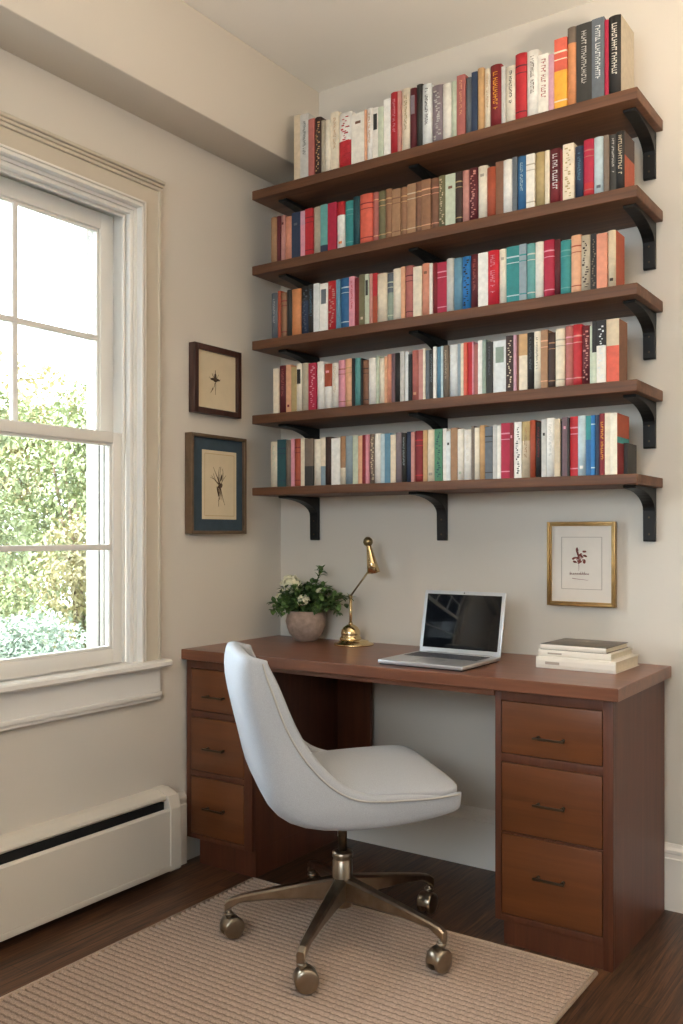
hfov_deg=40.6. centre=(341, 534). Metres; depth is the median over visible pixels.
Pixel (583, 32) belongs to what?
print
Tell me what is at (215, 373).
framed picture
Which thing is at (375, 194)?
book
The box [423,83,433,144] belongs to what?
book
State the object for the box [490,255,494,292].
print
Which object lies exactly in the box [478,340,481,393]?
book
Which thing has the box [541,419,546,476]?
book
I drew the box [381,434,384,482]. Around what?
book
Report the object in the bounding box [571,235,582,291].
book
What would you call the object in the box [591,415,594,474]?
book
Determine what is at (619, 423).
book
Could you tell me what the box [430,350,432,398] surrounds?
book
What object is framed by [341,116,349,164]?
print
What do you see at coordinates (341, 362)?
book
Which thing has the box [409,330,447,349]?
shelf bracket
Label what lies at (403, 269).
book
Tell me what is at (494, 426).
book
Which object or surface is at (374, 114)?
print
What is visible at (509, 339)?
book
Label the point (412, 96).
print
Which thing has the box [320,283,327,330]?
book
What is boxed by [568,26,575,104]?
book
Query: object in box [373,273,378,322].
book
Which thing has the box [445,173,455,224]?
book
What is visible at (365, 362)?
book
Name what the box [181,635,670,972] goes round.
desk
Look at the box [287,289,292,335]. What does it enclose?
book
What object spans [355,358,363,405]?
book
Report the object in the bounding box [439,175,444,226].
book
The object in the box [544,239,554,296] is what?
book
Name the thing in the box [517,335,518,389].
book
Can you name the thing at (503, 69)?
book
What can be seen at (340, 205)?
book
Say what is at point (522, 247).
book
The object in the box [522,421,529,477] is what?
book
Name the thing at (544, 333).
book
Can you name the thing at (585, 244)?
print
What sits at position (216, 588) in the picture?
wall
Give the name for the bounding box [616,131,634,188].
book
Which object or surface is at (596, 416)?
book
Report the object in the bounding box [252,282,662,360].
wall shelf
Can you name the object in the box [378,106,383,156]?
book
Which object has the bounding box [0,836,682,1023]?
floor
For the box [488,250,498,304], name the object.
book
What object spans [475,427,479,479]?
book
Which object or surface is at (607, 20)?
book
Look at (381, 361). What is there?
book
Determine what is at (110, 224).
window
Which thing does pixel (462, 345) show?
book
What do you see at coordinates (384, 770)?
seat cushion
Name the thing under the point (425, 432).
book
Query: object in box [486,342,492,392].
book
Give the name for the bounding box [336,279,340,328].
book
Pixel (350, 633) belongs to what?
desk lamp
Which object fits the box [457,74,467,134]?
book
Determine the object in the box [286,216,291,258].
book
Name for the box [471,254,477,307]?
book
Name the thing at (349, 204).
book
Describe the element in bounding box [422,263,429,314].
book
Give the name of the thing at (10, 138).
trim
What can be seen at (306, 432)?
shelf bracket
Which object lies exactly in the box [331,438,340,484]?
book
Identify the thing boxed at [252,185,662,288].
wall shelf
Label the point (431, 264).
book
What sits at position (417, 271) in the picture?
book
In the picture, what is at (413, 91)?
book
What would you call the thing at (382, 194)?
book
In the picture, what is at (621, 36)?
book
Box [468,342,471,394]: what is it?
book
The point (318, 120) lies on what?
book
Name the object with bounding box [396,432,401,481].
book
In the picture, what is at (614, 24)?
print
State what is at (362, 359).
book
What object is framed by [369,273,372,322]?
book
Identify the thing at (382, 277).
book
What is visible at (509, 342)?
print
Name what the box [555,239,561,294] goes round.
book
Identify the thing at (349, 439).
book
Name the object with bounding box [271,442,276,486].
book
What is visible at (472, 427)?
book
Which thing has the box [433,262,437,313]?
book
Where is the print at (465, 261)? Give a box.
[463,259,468,305]
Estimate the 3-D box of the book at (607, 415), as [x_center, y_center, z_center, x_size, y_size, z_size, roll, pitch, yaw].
[0.831,-0.269,2.799,0.017,0.185,0.148,0,0,34]
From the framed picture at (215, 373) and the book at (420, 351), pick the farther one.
the framed picture at (215, 373)
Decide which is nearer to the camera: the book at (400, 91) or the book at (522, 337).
the book at (522, 337)
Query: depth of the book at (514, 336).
2.90 m
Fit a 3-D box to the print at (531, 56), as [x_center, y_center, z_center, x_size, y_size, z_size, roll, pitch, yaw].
[0.594,-1.430,2.873,0.011,0.115,0.003,0,0,34]
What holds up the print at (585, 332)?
attached to the book at (585, 329)
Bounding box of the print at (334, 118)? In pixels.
[333,117,335,148]
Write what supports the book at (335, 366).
on the wall shelf at (611, 393)
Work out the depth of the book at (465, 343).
3.00 m
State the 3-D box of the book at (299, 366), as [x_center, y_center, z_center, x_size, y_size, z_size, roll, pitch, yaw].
[-0.113,-0.538,3.450,0.024,0.176,0.159,0,0,34]
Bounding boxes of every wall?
[0,48,280,859]
[281,0,682,844]
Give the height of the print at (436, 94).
0.162 m
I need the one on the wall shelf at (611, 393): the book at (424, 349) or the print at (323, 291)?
the book at (424, 349)
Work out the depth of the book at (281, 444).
3.43 m
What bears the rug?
on the floor
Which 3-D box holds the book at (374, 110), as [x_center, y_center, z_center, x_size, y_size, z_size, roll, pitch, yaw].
[0.160,-1.388,3.263,0.024,0.182,0.156,0,0,34]
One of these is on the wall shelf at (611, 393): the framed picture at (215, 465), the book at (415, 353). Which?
the book at (415, 353)
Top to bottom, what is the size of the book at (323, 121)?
0.196 m
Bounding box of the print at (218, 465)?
[202,449,235,519]
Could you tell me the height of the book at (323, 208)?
0.173 m
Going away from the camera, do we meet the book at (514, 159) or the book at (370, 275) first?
the book at (514, 159)
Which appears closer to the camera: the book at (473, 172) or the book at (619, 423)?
the book at (619, 423)
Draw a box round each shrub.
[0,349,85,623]
[0,389,38,658]
[0,604,85,658]
[32,506,85,649]
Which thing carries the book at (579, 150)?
on the wall shelf at (602, 212)
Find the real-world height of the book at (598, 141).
0.174 m
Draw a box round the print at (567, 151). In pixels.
[564,148,570,195]
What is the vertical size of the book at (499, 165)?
0.174 m
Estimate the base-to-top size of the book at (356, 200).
0.173 m
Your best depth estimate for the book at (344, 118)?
3.27 m
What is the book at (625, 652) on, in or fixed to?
on the book at (617, 666)
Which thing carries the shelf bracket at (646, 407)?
attached to the wall at (497, 541)
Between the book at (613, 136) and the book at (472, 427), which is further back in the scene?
the book at (472, 427)
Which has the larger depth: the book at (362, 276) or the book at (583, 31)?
the book at (362, 276)
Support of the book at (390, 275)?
on the wall shelf at (604, 303)
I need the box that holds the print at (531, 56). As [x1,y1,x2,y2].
[530,55,533,93]
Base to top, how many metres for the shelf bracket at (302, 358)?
0.145 m
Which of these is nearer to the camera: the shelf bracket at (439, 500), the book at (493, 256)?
the book at (493, 256)
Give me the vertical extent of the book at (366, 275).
0.177 m
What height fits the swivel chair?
0.837 m
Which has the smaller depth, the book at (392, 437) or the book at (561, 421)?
the book at (561, 421)
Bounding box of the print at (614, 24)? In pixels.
[612,22,616,73]
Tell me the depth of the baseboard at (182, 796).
3.27 m
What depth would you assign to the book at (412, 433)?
3.11 m
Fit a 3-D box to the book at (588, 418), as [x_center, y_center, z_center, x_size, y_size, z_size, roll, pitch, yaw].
[0.788,-0.266,2.840,0.016,0.180,0.165,0,0,34]
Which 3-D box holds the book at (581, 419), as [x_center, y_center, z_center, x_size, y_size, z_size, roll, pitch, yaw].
[0.764,-0.267,2.843,0.025,0.182,0.148,0,0,34]
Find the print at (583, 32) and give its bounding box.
[581,30,585,82]
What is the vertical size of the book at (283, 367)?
0.178 m
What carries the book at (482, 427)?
on the wall shelf at (613, 481)
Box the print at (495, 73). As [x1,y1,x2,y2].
[493,71,497,108]
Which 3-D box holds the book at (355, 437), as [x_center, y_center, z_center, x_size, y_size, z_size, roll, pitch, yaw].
[0.093,-0.262,3.311,0.023,0.172,0.158,0,0,34]
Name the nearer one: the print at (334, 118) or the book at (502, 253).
the book at (502, 253)
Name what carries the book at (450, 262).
on the wall shelf at (604, 303)
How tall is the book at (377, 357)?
0.168 m
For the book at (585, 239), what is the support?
on the wall shelf at (604, 303)
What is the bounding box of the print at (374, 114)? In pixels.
[373,113,376,129]
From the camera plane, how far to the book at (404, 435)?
3.13 m
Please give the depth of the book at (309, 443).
3.36 m
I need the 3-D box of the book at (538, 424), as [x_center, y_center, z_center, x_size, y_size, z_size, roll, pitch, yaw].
[0.652,-0.262,2.923,0.019,0.172,0.148,0,0,34]
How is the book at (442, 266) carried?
on the wall shelf at (604, 303)
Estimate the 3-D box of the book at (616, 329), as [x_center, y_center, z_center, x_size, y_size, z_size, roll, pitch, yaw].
[0.824,-0.543,2.762,0.038,0.187,0.080,0,0,34]
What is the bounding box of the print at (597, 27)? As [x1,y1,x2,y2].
[595,25,599,78]
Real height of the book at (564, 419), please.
0.181 m
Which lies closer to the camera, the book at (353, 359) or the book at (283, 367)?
the book at (353, 359)
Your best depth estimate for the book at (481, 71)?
2.97 m
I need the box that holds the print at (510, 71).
[509,70,511,102]
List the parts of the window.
sash, sash, pane, frame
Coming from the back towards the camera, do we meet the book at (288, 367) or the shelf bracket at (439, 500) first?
the book at (288, 367)
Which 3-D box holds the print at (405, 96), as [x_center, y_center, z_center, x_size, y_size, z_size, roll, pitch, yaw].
[0.217,-1.431,3.132,0.010,0.117,0.003,0,0,34]
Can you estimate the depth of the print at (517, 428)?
2.90 m
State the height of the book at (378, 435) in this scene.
0.172 m
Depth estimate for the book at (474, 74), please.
2.98 m
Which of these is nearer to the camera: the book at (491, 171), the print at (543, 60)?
the print at (543, 60)
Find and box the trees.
[0,374,85,649]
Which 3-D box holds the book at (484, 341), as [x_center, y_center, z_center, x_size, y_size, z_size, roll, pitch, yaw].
[0.502,-0.538,3.028,0.013,0.176,0.162,0,0,34]
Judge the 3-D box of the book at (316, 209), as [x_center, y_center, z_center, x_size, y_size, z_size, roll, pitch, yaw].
[-0.048,-1.099,3.402,0.036,0.174,0.146,0,0,34]
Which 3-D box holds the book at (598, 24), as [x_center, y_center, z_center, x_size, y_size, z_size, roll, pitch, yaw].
[0.804,-1.418,2.812,0.037,0.244,0.142,0,0,34]
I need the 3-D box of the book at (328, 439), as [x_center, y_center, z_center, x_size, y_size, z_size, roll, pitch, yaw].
[-0.003,-0.263,3.377,0.026,0.174,0.164,0,0,34]
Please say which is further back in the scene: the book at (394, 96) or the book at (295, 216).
the book at (295, 216)
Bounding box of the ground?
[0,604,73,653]
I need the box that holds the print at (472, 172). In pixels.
[470,170,475,216]
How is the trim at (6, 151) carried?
attached to the wall at (216, 588)
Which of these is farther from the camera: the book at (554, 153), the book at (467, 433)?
the book at (467, 433)
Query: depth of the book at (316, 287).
3.34 m
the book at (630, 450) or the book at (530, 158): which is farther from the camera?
the book at (530, 158)
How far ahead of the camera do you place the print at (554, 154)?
2.83 m
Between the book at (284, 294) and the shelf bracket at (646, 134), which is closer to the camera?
the shelf bracket at (646, 134)
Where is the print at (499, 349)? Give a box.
[496,346,503,362]
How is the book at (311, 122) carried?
on the wall shelf at (579, 122)
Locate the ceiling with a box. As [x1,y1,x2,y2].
[182,0,593,91]
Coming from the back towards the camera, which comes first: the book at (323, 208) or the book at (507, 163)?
the book at (323, 208)
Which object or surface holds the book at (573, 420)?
on the wall shelf at (613, 481)
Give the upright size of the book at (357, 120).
0.182 m
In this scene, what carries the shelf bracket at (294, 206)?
attached to the wall at (497, 541)
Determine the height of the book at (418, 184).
0.173 m
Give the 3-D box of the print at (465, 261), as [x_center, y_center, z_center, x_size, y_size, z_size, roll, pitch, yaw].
[0.405,-0.818,3.000,0.020,0.149,0.003,0,0,34]
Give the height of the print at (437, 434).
0.147 m
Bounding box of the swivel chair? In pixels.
[219,641,460,994]
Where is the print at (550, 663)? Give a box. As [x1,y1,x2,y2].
[545,661,558,664]
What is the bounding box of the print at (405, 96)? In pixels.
[404,95,406,129]
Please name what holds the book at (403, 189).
on the wall shelf at (602, 212)
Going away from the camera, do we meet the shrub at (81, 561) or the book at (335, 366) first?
the book at (335, 366)
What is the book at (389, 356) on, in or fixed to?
on the wall shelf at (611, 393)
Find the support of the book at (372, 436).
on the wall shelf at (613, 481)
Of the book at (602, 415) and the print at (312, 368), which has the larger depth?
the print at (312, 368)
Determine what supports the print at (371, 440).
attached to the book at (372, 436)
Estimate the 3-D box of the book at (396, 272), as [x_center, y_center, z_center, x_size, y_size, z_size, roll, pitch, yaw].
[0.233,-0.818,3.213,0.032,0.177,0.160,0,0,34]
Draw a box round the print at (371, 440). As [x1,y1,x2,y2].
[370,439,373,479]
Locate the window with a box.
[0,155,136,680]
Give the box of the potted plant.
[267,565,354,641]
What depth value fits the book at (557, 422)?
2.82 m
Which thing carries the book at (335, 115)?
on the wall shelf at (579, 122)
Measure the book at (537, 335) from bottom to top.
0.179 m
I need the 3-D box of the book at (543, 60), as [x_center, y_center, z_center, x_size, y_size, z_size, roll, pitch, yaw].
[0.665,-1.390,2.913,0.034,0.187,0.150,0,0,34]
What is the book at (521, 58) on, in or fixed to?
on the wall shelf at (579, 122)
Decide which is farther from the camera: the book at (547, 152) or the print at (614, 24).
the book at (547, 152)
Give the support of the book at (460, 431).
on the wall shelf at (613, 481)
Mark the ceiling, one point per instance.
(324, 44)
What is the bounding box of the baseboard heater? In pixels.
[0,785,180,941]
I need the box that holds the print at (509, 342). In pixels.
[507,340,511,386]
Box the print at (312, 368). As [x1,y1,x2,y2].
[310,366,314,406]
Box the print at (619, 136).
[618,135,621,173]
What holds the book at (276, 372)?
on the wall shelf at (611, 393)
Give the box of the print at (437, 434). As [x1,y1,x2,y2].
[435,432,440,476]
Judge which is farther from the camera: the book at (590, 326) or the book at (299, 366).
the book at (299, 366)
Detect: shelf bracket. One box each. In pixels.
[278,198,307,211]
[278,274,311,288]
[278,349,319,362]
[278,424,319,438]
[278,496,319,539]
[409,164,437,179]
[409,247,444,262]
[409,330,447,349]
[409,412,447,428]
[409,492,447,540]
[623,107,655,180]
[623,203,655,270]
[623,299,655,359]
[623,394,655,448]
[623,485,655,541]
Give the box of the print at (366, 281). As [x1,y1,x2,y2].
[365,280,367,295]
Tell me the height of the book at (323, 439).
0.174 m
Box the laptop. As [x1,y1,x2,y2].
[378,590,505,671]
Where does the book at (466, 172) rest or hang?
on the wall shelf at (602, 212)
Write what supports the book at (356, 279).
on the wall shelf at (604, 303)
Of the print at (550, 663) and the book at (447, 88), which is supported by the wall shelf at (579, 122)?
the book at (447, 88)
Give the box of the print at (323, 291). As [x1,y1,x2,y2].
[321,289,325,303]
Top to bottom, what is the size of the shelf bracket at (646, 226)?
0.145 m
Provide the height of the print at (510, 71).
0.102 m
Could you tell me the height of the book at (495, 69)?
0.200 m
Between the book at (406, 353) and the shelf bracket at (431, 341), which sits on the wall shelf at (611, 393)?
the book at (406, 353)
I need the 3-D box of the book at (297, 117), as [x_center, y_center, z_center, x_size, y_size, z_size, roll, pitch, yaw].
[-0.119,-1.418,3.457,0.029,0.244,0.158,0,0,34]
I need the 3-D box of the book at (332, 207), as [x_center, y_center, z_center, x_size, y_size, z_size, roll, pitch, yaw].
[0.006,-1.099,3.359,0.038,0.173,0.141,0,0,34]
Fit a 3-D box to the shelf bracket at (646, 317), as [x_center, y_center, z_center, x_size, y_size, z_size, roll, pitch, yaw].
[0.913,-0.623,2.822,0.038,0.145,0.216,0,0,34]
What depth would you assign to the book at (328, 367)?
3.31 m
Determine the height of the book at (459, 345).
0.174 m
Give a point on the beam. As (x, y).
(165, 63)
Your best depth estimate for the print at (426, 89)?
3.08 m
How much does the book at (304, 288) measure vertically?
0.178 m
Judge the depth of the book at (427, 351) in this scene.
3.08 m
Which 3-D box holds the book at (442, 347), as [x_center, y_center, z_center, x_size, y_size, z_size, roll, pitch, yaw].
[0.373,-0.536,3.108,0.008,0.172,0.147,0,0,34]
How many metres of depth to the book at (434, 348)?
3.07 m
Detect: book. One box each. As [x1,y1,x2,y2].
[271,217,276,261]
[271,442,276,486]
[272,293,277,337]
[273,368,279,412]
[277,216,280,260]
[277,439,286,486]
[278,291,283,336]
[280,365,285,412]
[281,215,287,259]
[281,292,286,336]
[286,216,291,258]
[286,365,296,411]
[286,440,290,486]
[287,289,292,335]
[291,367,296,411]
[291,439,294,485]
[292,211,299,257]
[292,288,301,334]
[294,114,300,179]
[295,439,300,485]
[297,363,301,410]
[300,113,315,177]
[300,210,304,255]
[301,438,306,485]
[302,286,307,333]
[302,363,308,410]
[305,208,313,254]
[305,439,314,485]
[308,118,314,175]
[308,284,312,332]
[308,363,316,409]
[313,283,319,331]
[314,206,319,252]
[314,439,320,484]
[315,117,325,173]
[317,361,329,408]
[320,204,327,251]
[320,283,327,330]
[321,120,325,172]
[321,437,325,484]
[325,119,330,170]
[325,363,331,408]
[326,437,335,484]
[328,202,337,249]
[328,280,335,329]
[331,111,341,169]
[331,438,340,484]
[332,363,338,407]
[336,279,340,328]
[337,201,345,247]
[339,111,355,167]
[339,360,344,406]
[341,277,348,327]
[341,436,345,483]
[345,200,352,246]
[345,358,351,406]
[346,436,352,483]
[349,276,357,326]
[351,111,363,163]
[352,358,354,405]
[353,196,359,244]
[353,435,359,483]
[355,278,358,325]
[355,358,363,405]
[358,436,361,483]
[359,274,364,324]
[360,193,372,243]
[361,358,366,404]
[362,435,365,483]
[363,360,368,404]
[364,110,366,160]
[365,274,368,323]
[366,435,369,483]
[367,108,372,159]
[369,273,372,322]
[369,358,375,403]
[370,434,374,482]
[372,107,378,158]
[373,192,378,240]
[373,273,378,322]
[375,433,380,482]
[376,356,383,403]
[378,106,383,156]
[378,273,387,321]
[379,190,385,239]
[379,358,383,402]
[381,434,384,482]
[384,98,390,154]
[384,357,386,402]
[385,433,393,482]
[386,188,393,237]
[387,354,391,402]
[388,273,392,320]
[390,434,395,482]
[391,91,397,152]
[392,188,400,236]
[392,353,394,401]
[393,268,400,319]
[395,353,399,401]
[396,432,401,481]
[398,90,401,151]
[400,351,404,400]
[401,187,406,234]
[401,266,405,318]
[402,87,410,149]
[402,433,406,481]
[405,352,411,400]
[406,265,415,317]
[407,183,415,233]
[407,432,410,481]
[408,354,411,400]
[410,87,416,147]
[411,432,414,481]
[412,350,418,399]
[413,266,421,316]
[415,431,422,481]
[416,182,420,231]
[417,84,423,145]
[419,349,422,399]
[421,178,430,230]
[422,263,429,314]
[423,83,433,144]
[423,348,428,398]
[423,430,427,480]
[426,350,429,398]
[428,429,434,480]
[429,263,432,313]
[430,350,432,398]
[431,177,438,227]
[433,84,443,141]
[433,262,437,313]
[433,347,436,397]
[435,429,442,480]
[437,261,446,312]
[437,347,440,397]
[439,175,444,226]
[441,346,443,397]
[443,83,451,138]
[443,428,450,480]
[444,345,449,396]
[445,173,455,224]
[446,431,450,480]
[447,258,454,310]
[450,344,457,396]
[451,427,462,479]
[452,81,456,136]
[454,258,462,309]
[456,171,462,222]
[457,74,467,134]
[458,344,460,395]
[458,429,466,479]
[461,344,463,395]
[463,170,468,221]
[463,256,470,308]
[464,342,467,394]
[464,429,470,479]
[466,77,471,132]
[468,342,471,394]
[469,167,477,219]
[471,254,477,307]
[471,426,476,479]
[472,71,477,130]
[472,341,477,394]
[474,344,477,393]
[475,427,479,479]
[478,67,484,129]
[478,165,488,217]
[478,252,487,306]
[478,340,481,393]
[480,425,487,478]
[482,339,490,393]
[485,68,490,127]
[485,426,492,478]
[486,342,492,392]
[487,166,495,216]
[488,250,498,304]
[491,63,502,125]
[493,340,505,392]
[493,425,498,478]
[496,161,503,214]
[497,425,500,478]
[499,249,505,303]
[501,66,506,122]
[501,423,509,478]
[504,159,511,212]
[506,65,515,121]
[506,245,518,301]
[506,335,512,390]
[510,422,513,477]
[512,157,517,210]
[513,335,516,390]
[514,422,521,477]
[516,52,526,118]
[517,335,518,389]
[518,156,525,209]
[519,244,526,299]
[519,333,526,389]
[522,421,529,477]
[526,153,535,207]
[527,49,542,115]
[527,243,534,298]
[527,332,533,388]
[530,420,540,476]
[534,331,540,388]
[535,241,543,297]
[536,151,544,205]
[536,422,540,476]
[536,654,638,673]
[538,53,549,112]
[538,647,632,660]
[540,638,627,653]
[541,329,551,387]
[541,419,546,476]
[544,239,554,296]
[545,150,549,203]
[547,418,556,476]
[548,332,555,386]
[549,54,553,109]
[550,148,561,202]
[554,36,567,108]
[554,419,561,476]
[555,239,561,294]
[556,328,564,386]
[560,149,562,200]
[561,240,570,293]
[561,421,561,475]
[562,417,568,475]
[563,142,576,199]
[565,326,572,385]
[567,418,569,475]
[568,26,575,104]
[570,416,577,475]
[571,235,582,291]
[573,324,584,384]
[575,145,583,197]
[576,21,591,102]
[578,415,586,475]
[581,235,589,290]
[582,325,590,383]
[584,139,593,195]
[586,416,590,474]
[590,233,596,289]
[590,326,591,382]
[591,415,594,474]
[592,16,605,98]
[592,321,596,382]
[594,136,603,193]
[595,415,598,474]
[597,232,607,287]
[597,320,605,382]
[599,413,604,474]
[604,135,609,191]
[605,19,608,94]
[605,413,609,474]
[606,318,626,381]
[608,230,624,286]
[609,14,633,93]
[610,134,615,189]
[610,413,628,474]
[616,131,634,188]
[624,443,636,473]
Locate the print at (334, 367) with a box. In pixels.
[333,366,335,392]
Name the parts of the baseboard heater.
panel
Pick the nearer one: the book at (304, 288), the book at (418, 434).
the book at (418, 434)
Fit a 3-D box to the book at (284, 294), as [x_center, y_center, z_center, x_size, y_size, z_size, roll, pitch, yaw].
[-0.171,-0.814,3.493,0.027,0.168,0.160,0,0,34]
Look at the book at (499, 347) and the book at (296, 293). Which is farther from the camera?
the book at (296, 293)
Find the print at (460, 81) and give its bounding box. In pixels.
[459,80,461,114]
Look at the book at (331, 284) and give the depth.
3.30 m
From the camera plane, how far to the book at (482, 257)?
2.97 m
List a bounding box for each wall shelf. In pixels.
[252,87,662,215]
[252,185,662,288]
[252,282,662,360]
[252,379,662,429]
[252,474,662,496]
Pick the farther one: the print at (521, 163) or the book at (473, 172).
the book at (473, 172)
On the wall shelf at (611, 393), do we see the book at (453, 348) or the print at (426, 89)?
the book at (453, 348)
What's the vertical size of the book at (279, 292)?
0.178 m
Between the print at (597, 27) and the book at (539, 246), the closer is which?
the print at (597, 27)
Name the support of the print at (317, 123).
attached to the book at (318, 120)
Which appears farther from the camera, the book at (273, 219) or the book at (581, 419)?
the book at (273, 219)
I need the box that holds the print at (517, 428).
[516,427,519,473]
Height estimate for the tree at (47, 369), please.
3.884 m
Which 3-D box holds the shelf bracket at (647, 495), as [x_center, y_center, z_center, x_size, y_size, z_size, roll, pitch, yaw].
[0.913,-0.062,2.822,0.038,0.168,0.216,0,0,34]
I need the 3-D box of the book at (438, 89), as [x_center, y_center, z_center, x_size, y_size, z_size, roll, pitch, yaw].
[0.358,-1.394,3.126,0.040,0.196,0.147,0,0,34]
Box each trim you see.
[0,126,157,660]
[0,143,145,661]
[0,668,161,731]
[86,232,92,647]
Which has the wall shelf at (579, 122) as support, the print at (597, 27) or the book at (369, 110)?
the book at (369, 110)
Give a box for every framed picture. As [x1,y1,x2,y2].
[185,432,246,533]
[189,341,241,418]
[547,521,616,607]
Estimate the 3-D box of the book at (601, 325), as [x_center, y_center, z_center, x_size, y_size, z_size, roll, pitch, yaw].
[0.815,-0.543,2.808,0.028,0.187,0.154,0,0,34]
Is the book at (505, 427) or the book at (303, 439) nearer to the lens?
the book at (505, 427)
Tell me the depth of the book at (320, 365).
3.33 m
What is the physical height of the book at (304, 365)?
0.176 m
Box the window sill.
[0,658,172,693]
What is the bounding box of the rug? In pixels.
[0,877,597,1023]
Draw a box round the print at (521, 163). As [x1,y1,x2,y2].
[520,162,522,190]
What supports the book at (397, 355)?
on the wall shelf at (611, 393)
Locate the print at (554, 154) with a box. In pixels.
[553,153,556,188]
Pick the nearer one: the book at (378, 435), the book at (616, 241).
the book at (616, 241)
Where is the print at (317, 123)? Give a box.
[315,121,319,171]
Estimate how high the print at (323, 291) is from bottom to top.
0.052 m
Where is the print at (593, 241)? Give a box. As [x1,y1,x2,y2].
[591,239,595,285]
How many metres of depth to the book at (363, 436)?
3.22 m
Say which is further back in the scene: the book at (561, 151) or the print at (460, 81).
the print at (460, 81)
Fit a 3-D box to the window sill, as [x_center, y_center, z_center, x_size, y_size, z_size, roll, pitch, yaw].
[-1.012,0.440,2.615,0.089,0.024,1.402,0,0,34]
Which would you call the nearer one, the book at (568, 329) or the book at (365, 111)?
the book at (568, 329)
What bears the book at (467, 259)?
on the wall shelf at (604, 303)
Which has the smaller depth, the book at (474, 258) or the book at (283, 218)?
the book at (474, 258)
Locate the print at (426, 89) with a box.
[425,88,427,123]
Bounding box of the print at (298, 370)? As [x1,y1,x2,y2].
[297,369,299,383]
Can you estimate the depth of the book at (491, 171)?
2.95 m
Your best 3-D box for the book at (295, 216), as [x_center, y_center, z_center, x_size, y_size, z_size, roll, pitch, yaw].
[-0.125,-1.098,3.455,0.038,0.171,0.154,0,0,34]
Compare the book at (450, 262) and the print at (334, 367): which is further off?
the print at (334, 367)
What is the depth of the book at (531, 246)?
2.87 m
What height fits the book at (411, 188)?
0.173 m
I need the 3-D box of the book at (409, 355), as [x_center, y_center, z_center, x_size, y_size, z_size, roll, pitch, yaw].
[0.272,-0.530,3.180,0.014,0.160,0.145,0,0,34]
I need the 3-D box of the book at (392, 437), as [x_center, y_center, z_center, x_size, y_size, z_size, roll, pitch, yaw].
[0.221,-0.259,3.223,0.020,0.165,0.161,0,0,34]
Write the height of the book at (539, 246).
0.176 m
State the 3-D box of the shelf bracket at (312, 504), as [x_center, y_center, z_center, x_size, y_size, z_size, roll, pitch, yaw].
[-0.162,-0.062,3.559,0.038,0.168,0.216,0,0,34]
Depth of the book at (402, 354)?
3.13 m
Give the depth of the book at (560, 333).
2.82 m
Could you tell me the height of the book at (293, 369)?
0.167 m
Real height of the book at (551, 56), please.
0.178 m
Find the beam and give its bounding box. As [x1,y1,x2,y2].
[0,0,318,184]
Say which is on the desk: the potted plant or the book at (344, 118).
the potted plant
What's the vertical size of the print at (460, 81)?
0.111 m
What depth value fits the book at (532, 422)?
2.87 m
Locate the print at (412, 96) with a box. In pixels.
[411,95,414,113]
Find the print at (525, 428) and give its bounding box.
[524,427,526,456]
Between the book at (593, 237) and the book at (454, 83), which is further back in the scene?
the book at (454, 83)
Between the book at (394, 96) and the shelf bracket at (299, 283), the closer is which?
the book at (394, 96)
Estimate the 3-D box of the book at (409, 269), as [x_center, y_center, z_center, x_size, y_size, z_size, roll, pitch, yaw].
[0.268,-0.819,3.179,0.031,0.179,0.144,0,0,34]
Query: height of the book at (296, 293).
0.172 m
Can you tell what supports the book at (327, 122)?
on the wall shelf at (579, 122)
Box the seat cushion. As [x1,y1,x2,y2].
[311,745,456,795]
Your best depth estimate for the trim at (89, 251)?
3.22 m
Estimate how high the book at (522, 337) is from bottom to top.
0.178 m
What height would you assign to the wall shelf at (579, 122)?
0.034 m
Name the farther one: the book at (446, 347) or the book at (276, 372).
the book at (276, 372)
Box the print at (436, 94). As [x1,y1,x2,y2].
[433,91,440,139]
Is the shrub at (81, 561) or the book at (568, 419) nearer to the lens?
the book at (568, 419)
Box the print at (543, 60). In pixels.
[541,58,545,96]
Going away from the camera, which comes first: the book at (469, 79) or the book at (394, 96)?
the book at (469, 79)
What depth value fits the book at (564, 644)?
2.81 m
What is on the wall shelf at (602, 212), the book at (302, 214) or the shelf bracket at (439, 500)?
the book at (302, 214)
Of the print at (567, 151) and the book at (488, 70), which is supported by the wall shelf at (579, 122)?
the book at (488, 70)
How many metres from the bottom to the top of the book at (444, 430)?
0.173 m
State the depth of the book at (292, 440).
3.40 m
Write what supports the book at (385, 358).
on the wall shelf at (611, 393)
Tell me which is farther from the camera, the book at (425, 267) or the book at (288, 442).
the book at (288, 442)
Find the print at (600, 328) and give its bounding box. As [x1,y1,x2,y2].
[598,326,603,377]
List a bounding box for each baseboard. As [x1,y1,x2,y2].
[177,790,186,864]
[337,804,682,913]
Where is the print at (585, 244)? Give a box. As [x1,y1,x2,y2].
[582,241,588,286]
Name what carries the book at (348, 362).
on the wall shelf at (611, 393)
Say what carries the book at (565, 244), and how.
on the wall shelf at (604, 303)
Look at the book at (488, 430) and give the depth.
2.95 m
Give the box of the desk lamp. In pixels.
[334,537,379,646]
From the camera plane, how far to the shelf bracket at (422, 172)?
3.19 m
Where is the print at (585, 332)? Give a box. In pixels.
[583,330,588,379]
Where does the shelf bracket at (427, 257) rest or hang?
attached to the wall at (497, 541)
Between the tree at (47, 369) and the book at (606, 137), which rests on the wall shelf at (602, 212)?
the book at (606, 137)

